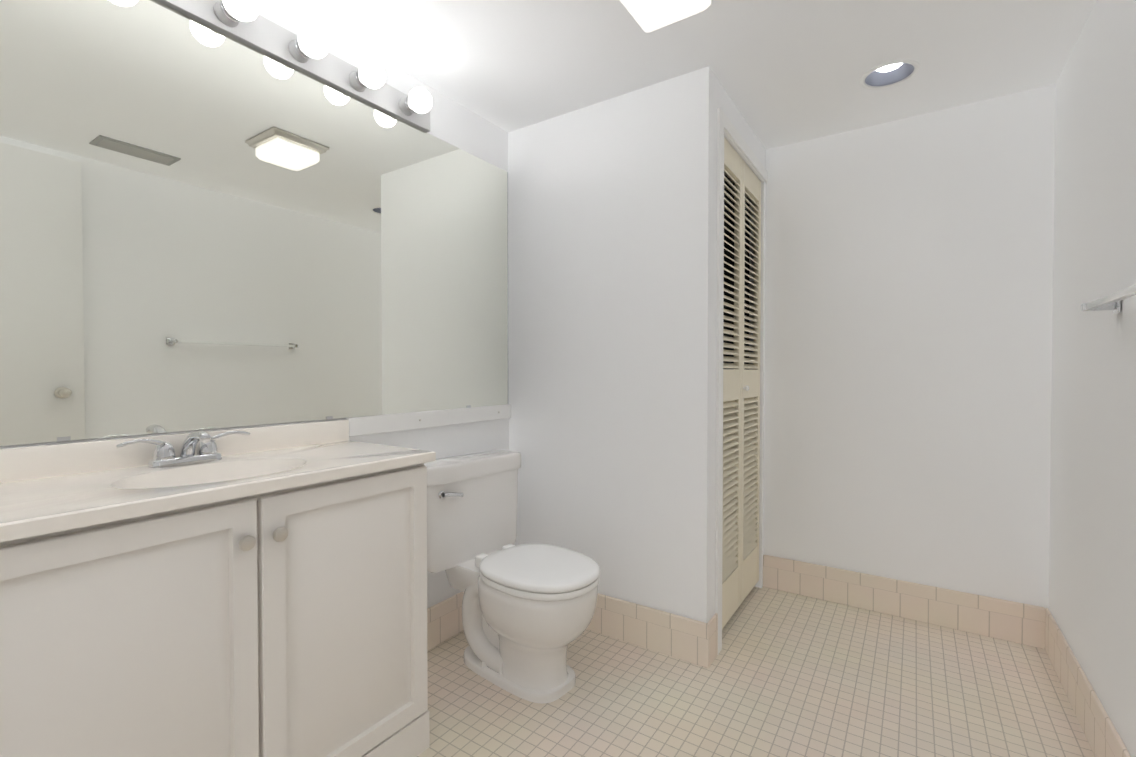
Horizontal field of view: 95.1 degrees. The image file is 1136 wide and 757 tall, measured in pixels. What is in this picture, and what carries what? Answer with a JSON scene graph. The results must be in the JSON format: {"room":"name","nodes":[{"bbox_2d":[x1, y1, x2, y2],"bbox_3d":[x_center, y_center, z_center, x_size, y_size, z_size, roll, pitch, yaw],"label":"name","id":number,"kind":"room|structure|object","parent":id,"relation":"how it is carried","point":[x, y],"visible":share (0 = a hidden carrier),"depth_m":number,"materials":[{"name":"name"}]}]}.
{"room":"bathroom","nodes":[
{"label":"bathroom","id":0,"kind":"room"},
{"bbox_2d":[0,417,349,448],"bbox_3d":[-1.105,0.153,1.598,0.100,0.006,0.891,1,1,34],"label":"wall","id":1,"kind":"structure","parent":0,"point":[117,437],"depth_m":1.44,"materials":[{"name":"white paint"}]},
{"bbox_2d":[0,0,508,445],"bbox_3d":[-1.069,-0.552,1.634,0.110,1.402,2.590,1,1,34],"label":"mirror","id":2,"kind":"object","parent":1,"relation":"attached to","point":[203,226],"depth_m":1.57,"materials":[{"name":"clear glass"}]},
{"bbox_2d":[156,0,431,131],"bbox_3d":[-1.042,-1.095,1.439,0.160,0.102,1.800,1,1,34],"label":"sconce","id":3,"kind":"object","parent":2,"relation":"attached to","point":[305,49],"visible":1,"depth_m":1.72,"materials":[{"name":"grey metal"}]},
{"bbox_2d":[348,418,508,458],"bbox_3d":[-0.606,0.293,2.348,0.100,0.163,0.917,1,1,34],"label":"wall","id":4,"kind":"structure","parent":0,"point":[474,437],"depth_m":2.37,"materials":[{"name":"white paint"}]},
{"bbox_2d":[346,404,510,436],"bbox_3d":[-0.557,0.175,2.305,0.021,0.070,0.926,1,1,34],"label":"rail","id":5,"kind":"object","parent":4,"relation":"attached to","point":[366,425],"visible":0.92,"depth_m":2.21,"materials":[{"name":"white"}]},
{"bbox_2d":[427,570,461,607],"bbox_3d":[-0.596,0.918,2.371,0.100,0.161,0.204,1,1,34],"label":"wall","id":6,"kind":"structure","parent":0,"point":[439,589],"depth_m":2.31,"materials":[{"name":"white paint"}]},
{"bbox_2d":[427,592,463,650],"bbox_3d":[-0.561,1.087,2.326,0.011,0.180,0.927,1,1,34],"label":"baseboard","id":7,"kind":"structure","parent":6,"relation":"attached to","point":[444,620],"depth_m":2.33,"materials":[{"name":"tile"}]},
{"bbox_2d":[508,66,716,622],"bbox_3d":[0.158,-0.045,2.446,1.054,2.440,0.100,1,1,34],"label":"wall","id":8,"kind":"structure","parent":0,"point":[612,281],"depth_m":2.33,"materials":[{"name":"white paint"}]},
{"bbox_2d":[587,593,708,667],"bbox_3d":[0.136,1.086,2.410,1.054,0.180,0.011,1,1,34],"label":"baseboard","id":9,"kind":"structure","parent":8,"relation":"attached to","point":[674,635],"depth_m":2.25,"materials":[{"name":"tile"}]},
{"bbox_2d":[282,0,1096,149],"bbox_3d":[0.169,-1.299,1.372,2.446,0.100,3.756,1,1,34],"label":"ceiling","id":10,"kind":"structure","parent":0,"point":[787,72],"depth_m":1.99,"materials":[{"name":"white paint"}]},
{"bbox_2d":[620,0,710,31],"bbox_3d":[0.293,-1.202,1.606,0.300,0.100,0.300,1,1,34],"label":"ceiling light","id":11,"kind":"object","parent":10,"relation":"in","point":[650,15],"visible":1,"depth_m":1.63,"materials":[{"name":"white glass"}]},
{"bbox_2d":[859,59,919,89],"bbox_3d":[1.334,-1.306,2.156,0.216,0.101,0.216,1,1,34],"label":"recessed light","id":12,"kind":"object","parent":10,"relation":"in","point":[885,75],"visible":0.6,"depth_m":2.20,"materials":[{"name":"white metal"}]},
{"bbox_2d":[715,79,765,587],"bbox_3d":[0.820,-0.047,2.579,0.100,2.440,0.857,1,1,34],"label":"wall","id":13,"kind":"structure","parent":0,"point":[728,107],"depth_m":2.87,"materials":[{"name":"white paint"}]},
{"bbox_2d":[708,613,717,666],"bbox_3d":[0.603,1.089,2.170,0.011,0.180,0.108,1,1,34],"label":"baseboard","id":14,"kind":"structure","parent":13,"relation":"attached to","point":[713,636],"depth_m":2.17,"materials":[{"name":"tile"}]},
{"bbox_2d":[722,137,760,628],"bbox_3d":[0.860,0.024,2.570,0.058,2.206,0.741,1,1,34],"label":"closet door","id":15,"kind":"structure","parent":13,"relation":"in","point":[741,479],"depth_m":2.56,"materials":[{"name":"beige paint"}]},
{"bbox_2d":[723,174,749,408],"bbox_3d":[0.795,-0.047,2.595,0.010,2.436,0.853,1,1,34],"label":"louver","id":16,"kind":"object","parent":15,"relation":"attached to","point":[728,253],"visible":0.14,"depth_m":2.62,"materials":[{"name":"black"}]},
{"bbox_2d":[715,108,767,653],"bbox_3d":[0.864,0.015,2.554,0.023,2.316,0.847,1,1,34],"label":"trim","id":17,"kind":"structure","parent":13,"relation":"attached to","point":[726,128],"depth_m":2.21,"materials":[{"name":"white wood"}]},
{"bbox_2d":[417,587,1094,756],"bbox_3d":[0.169,1.240,1.409,2.446,0.100,3.756,1,1,34],"label":"floor","id":18,"kind":"structure","parent":0,"point":[786,674],"depth_m":1.92,"materials":[{"name":"tile"}]},
{"bbox_2d":[0,419,435,756],"bbox_3d":[-1.081,0.670,1.103,0.492,1.050,1.664,1,1,34],"label":"bathroom vanity","id":19,"kind":"object","parent":18,"relation":"on","point":[261,591],"visible":1,"depth_m":1.21,"materials":[{"name":"white wood"}]},
{"bbox_2d":[424,450,599,703],"bbox_3d":[-0.209,0.765,2.142,0.786,0.829,0.559,1,1,34],"label":"toilet","id":20,"kind":"object","parent":18,"relation":"on","point":[528,611],"visible":0.83,"depth_m":2.05,"materials":[{"name":"white ceramic"}]},
{"bbox_2d":[763,84,1055,607],"bbox_3d":[1.185,-0.052,2.910,2.246,2.440,0.100,1,1,34],"label":"wall","id":21,"kind":"structure","parent":0,"point":[908,338],"depth_m":2.51,"materials":[{"name":"white paint"}]},
{"bbox_2d":[763,555,1045,648],"bbox_3d":[1.588,1.083,2.591,1.181,0.180,0.011,1,1,34],"label":"baseboard","id":22,"kind":"structure","parent":21,"relation":"attached to","point":[1012,621],"depth_m":2.52,"materials":[{"name":"tile"}]},
{"bbox_2d":[1048,0,1135,756],"bbox_3d":[1.145,-0.020,0.739,0.100,2.440,3.756,1,1,34],"label":"wall","id":23,"kind":"structure","parent":0,"point":[1092,573],"depth_m":1.68,"materials":[{"name":"white paint"}]},
{"bbox_2d":[1045,608,1130,756],"bbox_3d":[1.510,1.101,1.401,0.011,0.180,2.076,1,1,34],"label":"baseboard","id":24,"kind":"structure","parent":23,"relation":"attached to","point":[1104,739],"depth_m":1.76,"materials":[{"name":"tile"}]},
{"bbox_2d":[1081,285,1135,313],"bbox_3d":[1.346,-0.207,1.201,0.078,0.044,0.824,1,1,34],"label":"towel rail","id":25,"kind":"object","parent":23,"relation":"attached to","point":[1110,302],"visible":1,"depth_m":1.42,"materials":[{"name":"silver metal"}]}
]}

